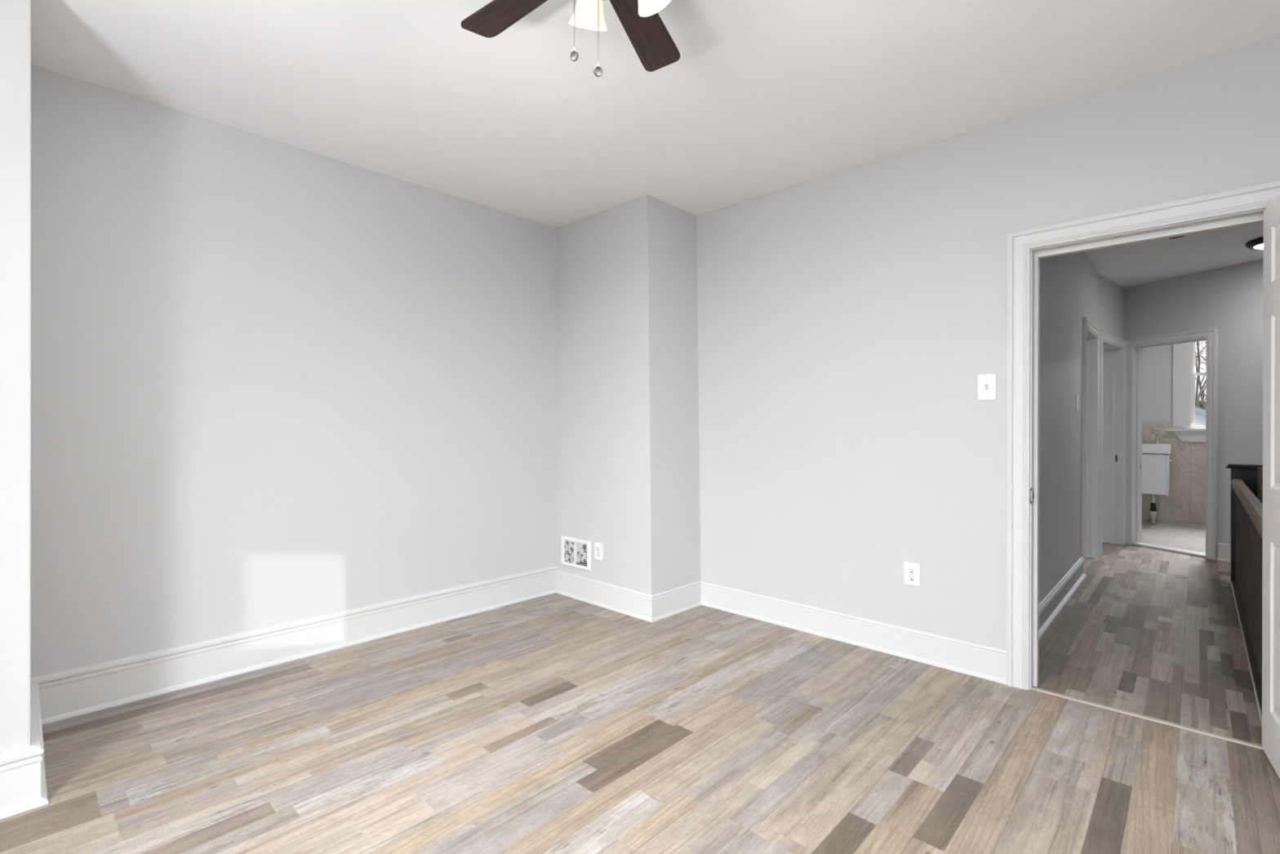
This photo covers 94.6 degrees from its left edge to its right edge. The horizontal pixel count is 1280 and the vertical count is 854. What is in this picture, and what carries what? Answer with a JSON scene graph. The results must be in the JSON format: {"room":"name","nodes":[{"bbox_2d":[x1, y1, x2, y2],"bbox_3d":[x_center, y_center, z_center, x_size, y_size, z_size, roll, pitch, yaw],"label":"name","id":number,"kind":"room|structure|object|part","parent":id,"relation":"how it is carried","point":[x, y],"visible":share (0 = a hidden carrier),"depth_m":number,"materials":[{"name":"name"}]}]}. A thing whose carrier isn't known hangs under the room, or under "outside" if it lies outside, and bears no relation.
{"room":"empty bedroom","nodes":[
{"label":"empty bedroom","id":0,"kind":"room"},
{"bbox_2d":[0,0,31,753],"bbox_3d":[-2.588,-0.125,1.712,0.745,2.637,1.135,0,0,43],"label":"wall pier","id":1,"kind":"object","parent":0,"point":[15,15],"visible":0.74,"depth_m":1.84,"materials":[{"name":"grey paint"}]},
{"bbox_2d":[0,680,48,819],"bbox_3d":[-2.546,1.101,1.697,0.733,0.185,1.173,0,0,43],"label":"baseboard","id":2,"kind":"object","parent":1,"relation":"attached to","point":[23,780],"visible":0.91,"depth_m":1.85,"materials":[{"name":"white paint"}]},
{"bbox_2d":[31,64,556,677],"bbox_3d":[-1.750,-0.125,3.157,0.120,2.637,4.389,0,0,43],"label":"wall","id":3,"kind":"structure","parent":0,"point":[273,382],"depth_m":2.90,"materials":[{"name":"grey paint"}]},
{"bbox_2d":[31,564,557,724],"bbox_3d":[-1.515,1.097,3.306,0.022,0.192,2.659,0,0,43],"label":"baseboard","id":4,"kind":"structure","parent":3,"relation":"attached to","point":[70,693],"depth_m":2.92,"materials":[{"name":"white paint"}]},
{"bbox_2d":[555,195,700,595],"bbox_3d":[-0.097,-0.124,4.172,0.990,2.637,0.545,0,0,43],"label":"wall","id":5,"kind":"structure","parent":0,"point":[628,443],"depth_m":3.87,"materials":[{"name":"grey paint"}]},
{"bbox_2d":[561,535,591,571],"bbox_3d":[-0.451,0.880,4.121,0.308,0.202,0.013,0,0,43],"label":"air vent","id":6,"kind":"object","parent":5,"relation":"in","point":[575,553],"visible":1,"depth_m":4.11,"materials":[{"name":"white plastic"}]},
{"bbox_2d":[594,542,603,560],"bbox_3d":[-0.277,0.834,3.958,0.080,0.116,0.011,0,0,43],"label":"wall outlet","id":7,"kind":"object","parent":5,"relation":"attached to","point":[598,548],"visible":1,"depth_m":3.95,"materials":[{"name":"white plastic"}]},
{"bbox_2d":[0,592,1279,853],"bbox_3d":[-0.134,1.198,1.508,4.700,0.001,4.409,0,0,43],"label":"floor","id":8,"kind":"structure","parent":0,"point":[553,723],"depth_m":2.14,"materials":[{"name":"laminate"}]},
{"bbox_2d":[1031,686,1263,750],"bbox_3d":[2.072,1.196,2.442,0.765,0.009,0.024,0,0,43],"label":"strip","id":9,"kind":"object","parent":8,"relation":"on","point":[1097,704],"visible":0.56,"depth_m":2.41,"materials":[{"name":"beige"}]},
{"bbox_2d":[31,0,1279,227],"bbox_3d":[-0.112,-1.489,1.522,4.700,0.100,4.459,0,0,43],"label":"ceiling","id":10,"kind":"structure","parent":0,"point":[761,97],"depth_m":2.41,"materials":[{"name":"white paint"}]},
{"bbox_2d":[460,0,679,76],"bbox_3d":[-0.128,-1.168,1.550,1.029,0.542,1.050,0,0,43],"label":"ceiling fan","id":11,"kind":"object","parent":10,"relation":"hanging from","point":[654,46],"visible":1,"depth_m":1.80,"materials":[{"name":"brown wood"}]},
{"bbox_3d":[-0.374,-1.253,1.754,0.385,0.006,0.128,0,11,38],"label":"blade","id":12,"kind":"part","parent":11,"relation":"part of","materials":[{"name":"brown wood"}]},
{"bbox_3d":[-0.168,-1.073,1.509,0.003,0.216,0.003,0,0,43],"label":"pull chain","id":13,"kind":"part","parent":11,"relation":"part of","materials":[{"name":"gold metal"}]},
{"bbox_3d":[-0.143,-1.181,1.681,0.118,0.129,0.109,0,0,43],"label":"lamp shade","id":14,"kind":"part","parent":11,"relation":"part of","materials":[{"name":"beige glass"}]},
{"bbox_3d":[-0.107,-1.053,1.509,0.003,0.256,0.003,0,0,43],"label":"pull chain","id":15,"kind":"part","parent":11,"relation":"part of","materials":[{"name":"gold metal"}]},
{"bbox_3d":[0.019,-1.252,1.866,0.128,0.006,0.385,-12,-4,20],"label":"blade","id":16,"kind":"part","parent":11,"relation":"part of","materials":[{"name":"brown wood"}]},
{"bbox_3d":[0.040,-1.180,1.582,0.109,0.129,0.118,0,0,43],"label":"lamp shade","id":17,"kind":"part","parent":11,"relation":"part of","materials":[{"name":"beige glass"}]},
{"bbox_2d":[696,35,1279,650],"bbox_3d":[1.413,-0.120,3.142,4.500,2.637,0.130,0,0,43],"label":"wall","id":18,"kind":"structure","parent":0,"point":[849,320],"depth_m":3.09,"materials":[{"name":"grey paint"}]},
{"bbox_2d":[555,569,1006,684],"bbox_3d":[0.549,1.117,3.513,2.739,0.160,0.515,0,0,43],"label":"baseboard","id":19,"kind":"structure","parent":18,"relation":"attached to","point":[978,660],"depth_m":3.47,"materials":[{"name":"white paint"}]},
{"bbox_2d":[903,561,919,586],"bbox_3d":[1.406,0.761,3.051,0.080,0.116,0.011,0,0,43],"label":"wall outlet","id":20,"kind":"object","parent":18,"relation":"attached to","point":[912,571],"visible":1,"depth_m":3.05,"materials":[{"name":"white plastic"}]},
{"bbox_2d":[908,574,915,581],"bbox_3d":[1.404,0.780,3.049,0.034,0.034,0.004,0,0,43],"label":"receptacle","id":21,"kind":"object","parent":20,"relation":"attached to","point":[911,577],"depth_m":3.05,"materials":[{"name":"grey plastic"}]},
{"bbox_2d":[908,567,915,573],"bbox_3d":[1.404,0.741,3.049,0.034,0.034,0.004,0,0,43],"label":"receptacle","id":22,"kind":"object","parent":20,"relation":"attached to","point":[911,570],"depth_m":3.05,"materials":[{"name":"grey plastic"}]},
{"bbox_2d":[977,373,995,399],"bbox_3d":[1.651,-0.190,2.814,0.080,0.124,0.019,0,0,43],"label":"light switch","id":23,"kind":"object","parent":18,"relation":"attached to","point":[986,383],"visible":1,"depth_m":2.82,"materials":[{"name":"white plastic"}]},
{"bbox_2d":[1006,180,1279,689],"bbox_3d":[2.112,0.150,2.481,0.957,2.102,0.184,0,0,43],"label":"trim","id":24,"kind":"structure","parent":18,"relation":"attached to","point":[1246,206],"depth_m":2.70,"materials":[{"name":"white paint"}]},
{"bbox_3d":[1.805,0.315,2.712,0.004,0.068,0.028,0,0,43],"label":"plate","id":25,"kind":"part","parent":24,"relation":"part of","materials":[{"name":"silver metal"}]},
{"bbox_2d":[1262,192,1279,777],"bbox_3d":[2.108,0.196,1.886,0.177,1.992,0.767,0,0,37],"label":"door","id":26,"kind":"structure","parent":18,"relation":"in","point":[1271,278],"depth_m":2.10,"materials":[{"name":"white paint"}]},
{"bbox_2d":[1038,251,1097,604],"bbox_3d":[2.980,-0.118,4.234,0.120,2.637,3.611,0,0,43],"label":"wall","id":27,"kind":"structure","parent":0,"point":[1068,286],"depth_m":4.05,"materials":[{"name":"grey paint"}]},
{"bbox_2d":[1038,556,1086,640],"bbox_3d":[2.697,1.124,3.824,0.036,0.152,2.586,0,0,43],"label":"baseboard","id":28,"kind":"structure","parent":27,"relation":"attached to","point":[1053,593],"depth_m":3.90,"materials":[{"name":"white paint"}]},
{"bbox_2d":[1075,395,1079,411],"bbox_3d":[3.385,-0.185,4.561,0.019,0.124,0.080,0,0,43],"label":"light switch","id":29,"kind":"object","parent":27,"relation":"attached to","point":[1077,396],"visible":1,"depth_m":4.55,"materials":[{"name":"white plastic"}]},
{"bbox_2d":[1081,316,1100,573],"bbox_3d":[3.865,0.153,5.167,0.167,2.096,0.922,0,0,43],"label":"trim","id":30,"kind":"structure","parent":27,"relation":"attached to","point":[1091,333],"depth_m":5.41,"materials":[{"name":"white paint"}]},
{"bbox_2d":[1097,272,1124,340],"bbox_3d":[4.615,-0.117,5.865,0.999,2.637,0.120,0,0,-39],"label":"wall","id":31,"kind":"structure","parent":0,"point":[1110,295],"depth_m":5.78,"materials":[{"name":"grey paint"}]},
{"bbox_2d":[1099,332,1126,555],"bbox_3d":[4.596,0.158,5.858,0.902,2.086,0.187,0,0,-39],"label":"door","id":32,"kind":"structure","parent":31,"relation":"attached to","point":[1113,359],"depth_m":6.06,"materials":[{"name":"white paint"}]},
{"bbox_2d":[1033,542,1262,745],"bbox_3d":[3.361,1.200,4.947,4.500,0.001,5.391,0,0,43],"label":"floor","id":33,"kind":"structure","parent":0,"point":[1153,633],"depth_m":3.27,"materials":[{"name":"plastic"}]},
{"bbox_2d":[1131,542,1205,557],"bbox_3d":[5.167,1.191,5.738,0.145,0.022,0.623,0,0,-17],"label":"stone threshold","id":34,"kind":"object","parent":33,"relation":"on","point":[1201,554],"visible":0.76,"depth_m":5.71,"materials":[{"name":"grey stone"}]},
{"bbox_2d":[1225,579,1262,725],"bbox_3d":[3.503,1.194,3.424,0.073,0.016,3.130,0,0,43],"label":"strip","id":35,"kind":"object","parent":33,"relation":"on","point":[1226,580],"visible":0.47,"depth_m":3.05,"materials":[{"name":"white paint"}]},
{"bbox_2d":[1231,478,1262,715],"bbox_3d":[3.514,0.799,3.401,0.060,0.807,3.052,0,0,43],"label":"stair railing","id":36,"kind":"object","parent":35,"relation":"on","point":[1247,584],"visible":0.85,"depth_m":3.15,"materials":[{"name":"brown wood"}]},
{"bbox_3d":[3.514,1.187,3.401,0.055,0.030,3.052,0,0,43],"label":"rail","id":37,"kind":"part","parent":36,"relation":"part of","materials":[{"name":"white wood"}]},
{"bbox_3d":[3.515,0.428,3.401,0.060,0.066,3.052,0,0,43],"label":"handrail","id":38,"kind":"part","parent":36,"relation":"part of","materials":[{"name":"brown wood"}]},
{"bbox_2d":[1225,463,1262,581],"bbox_3d":[4.947,0.746,4.227,1.068,0.915,0.150,0,0,43],"label":"end panel","id":39,"kind":"object","parent":33,"relation":"on","point":[1248,473],"visible":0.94,"depth_m":4.52,"materials":[{"name":"black paint"}]},
{"bbox_2d":[1257,467,1262,504],"bbox_3d":[4.630,0.903,4.375,0.070,1.200,0.070,0,0,43],"label":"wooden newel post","id":40,"kind":"object","parent":39,"relation":"attached to","point":[1260,469],"visible":0.2,"depth_m":4.37,"materials":[{"name":"brown wood"}]},
{"bbox_2d":[1084,222,1263,288],"bbox_3d":[4.439,-1.463,5.134,5.800,0.145,7.041,0,0,43],"label":"ceiling","id":41,"kind":"structure","parent":0,"point":[1128,265],"depth_m":4.97,"materials":[{"name":"white paint"}]},
{"bbox_2d":[1168,235,1185,239],"bbox_3d":[3.990,-1.421,4.389,0.110,0.029,0.110,0,0,43],"label":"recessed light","id":42,"kind":"object","parent":41,"relation":"in","point":[1177,237],"visible":0.29,"depth_m":4.39,"materials":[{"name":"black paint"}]},
{"bbox_2d":[1245,236,1263,249],"bbox_3d":[4.854,-1.407,4.495,0.340,0.053,0.340,0,0,43],"label":"flush ceiling light","id":43,"kind":"object","parent":41,"relation":"attached to","point":[1257,243],"visible":0.44,"depth_m":4.53,"materials":[{"name":"black paint"}]},
{"bbox_2d":[1253,244,1263,248],"bbox_3d":[4.854,-1.389,4.495,0.252,0.016,0.252,0,0,43],"label":"diffuser","id":44,"kind":"object","parent":43,"relation":"attached to","point":[1255,246],"depth_m":4.54,"materials":[{"name":"white"}]},
{"bbox_2d":[1142,344,1205,428],"bbox_3d":[7.023,-0.115,7.219,2.100,2.637,0.140,0,0,43],"label":"wall","id":45,"kind":"structure","parent":0,"point":[1157,361],"depth_m":7.52,"materials":[{"name":"grey paint"}]},
{"bbox_2d":[1142,422,1205,524],"bbox_3d":[6.976,0.570,7.157,1.880,1.249,0.012,0,0,43],"label":"tile","id":46,"kind":"structure","parent":45,"relation":"attached to","point":[1185,502],"depth_m":7.37,"materials":[{"name":"beige tile"}]},
{"bbox_2d":[1165,342,1205,441],"bbox_3d":[7.107,-0.597,7.088,1.176,1.558,0.215,0,0,43],"label":"window","id":47,"kind":"structure","parent":45,"relation":"in","point":[1184,353],"depth_m":7.33,"materials":[{"name":"white paint"}]},
{"bbox_3d":[7.123,-0.327,7.106,0.712,0.688,0.035,0,0,43],"label":"sash","id":48,"kind":"part","parent":47,"relation":"part of","materials":[{"name":"white paint"}]},
{"bbox_3d":[7.152,-0.917,7.135,0.712,0.558,0.035,0,0,43],"label":"sash","id":49,"kind":"part","parent":47,"relation":"part of","materials":[{"name":"white paint"}]},
{"bbox_2d":[1142,519,1205,552],"bbox_3d":[6.005,1.193,6.146,1.900,0.001,2.816,0,0,43],"label":"floor","id":50,"kind":"structure","parent":0,"point":[1188,536],"depth_m":6.51,"materials":[{"name":"tile"}]},
{"bbox_2d":[1150,493,1156,524],"bbox_3d":[6.318,1.000,7.265,0.062,0.385,0.062,0,0,43],"label":"drain pipe","id":51,"kind":"object","parent":50,"relation":"on","point":[1153,505],"visible":0.91,"depth_m":7.25,"materials":[{"name":"white plastic"}]},
{"bbox_2d":[1124,259,1263,545],"bbox_3d":[5.358,-0.115,5.147,0.120,2.637,2.270,0,0,-17],"label":"wall","id":52,"kind":"structure","parent":0,"point":[1228,300],"depth_m":5.28,"materials":[{"name":"grey paint"}]},
{"bbox_2d":[1124,328,1217,559],"bbox_3d":[5.168,0.153,5.736,0.157,2.099,0.781,0,0,-17],"label":"trim","id":53,"kind":"structure","parent":52,"relation":"attached to","point":[1134,346],"depth_m":5.74,"materials":[{"name":"white paint"}]},
{"bbox_2d":[1217,542,1230,562],"bbox_3d":[5.415,1.127,4.714,0.020,0.155,1.305,0,0,-17],"label":"baseboard","id":54,"kind":"structure","parent":52,"relation":"attached to","point":[1223,549],"depth_m":5.29,"materials":[{"name":"white paint"}]},
{"bbox_3d":[5.593,-0.117,7.132,0.100,2.637,2.050,0,0,43],"label":"wall","id":55,"kind":"structure","parent":0,"visible":0},
{"bbox_2d":[1142,429,1171,496],"bbox_3d":[6.239,0.426,7.340,0.556,0.788,0.500,0,0,43],"label":"vanity","id":56,"kind":"object","parent":55,"relation":"attached to","point":[1156,460],"visible":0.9,"depth_m":7.08,"materials":[{"name":"white paint"}]},
{"bbox_2d":[1150,429,1160,444],"bbox_3d":[6.424,0.121,7.356,0.091,0.178,0.146,0,0,43],"label":"faucet","id":57,"kind":"object","parent":56,"relation":"on","point":[1157,432],"depth_m":7.37,"materials":[{"name":"silver metal"}]},
{"bbox_2d":[1142,443,1171,453],"bbox_3d":[6.235,0.264,7.343,0.545,0.107,0.500,0,0,43],"label":"basin","id":58,"kind":"object","parent":56,"relation":"in","point":[1147,448],"depth_m":7.07,"materials":[{"name":"white ceramic"}]},
{"bbox_3d":[6.415,0.577,7.173,0.018,0.485,0.476,0,0,43],"label":"cabinet door","id":59,"kind":"part","parent":56,"relation":"part of","materials":[{"name":"white paint"}]},
{"label":"outside","id":60,"kind":"structure","parent":0,"visible":0},
{"label":"ground","id":61,"kind":"structure","parent":60,"visible":0},
{"bbox_2d":[1195,406,1205,425],"bbox_3d":[15.532,1.873,16.966,6.800,5.070,6.600,0,0,43],"label":"house","id":62,"kind":"structure","parent":61,"relation":"on","point":[1200,414],"depth_m":14.46,"materials":[{"name":"white"}]},
{"bbox_2d":[1195,341,1206,409],"bbox_3d":[22.069,-2.651,23.835,13.372,14.136,8.865,0,0,-8],"label":"bare tree","id":63,"kind":"object","parent":61,"relation":"on","point":[1197,397],"visible":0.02,"depth_m":22.40,"materials":[{"name":"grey plant"}]},
{"bbox_2d":[1195,341,1206,401],"bbox_3d":[32.605,-3.134,36.731,11.705,15.097,13.133,0,0,43],"label":"bare tree","id":64,"kind":"object","parent":61,"relation":"on","point":[1203,397],"visible":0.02,"depth_m":36.72,"materials":[{"name":"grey plant"}]},
{"bbox_2d":[1197,400,1205,409],"bbox_3d":[23.743,1.633,24.951,2.651,5.560,2.652,0,0,43],"label":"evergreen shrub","id":65,"kind":"object","parent":61,"relation":"on","point":[1200,404],"visible":0.02,"depth_m":24.77,"materials":[{"name":"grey plant"}]}
]}

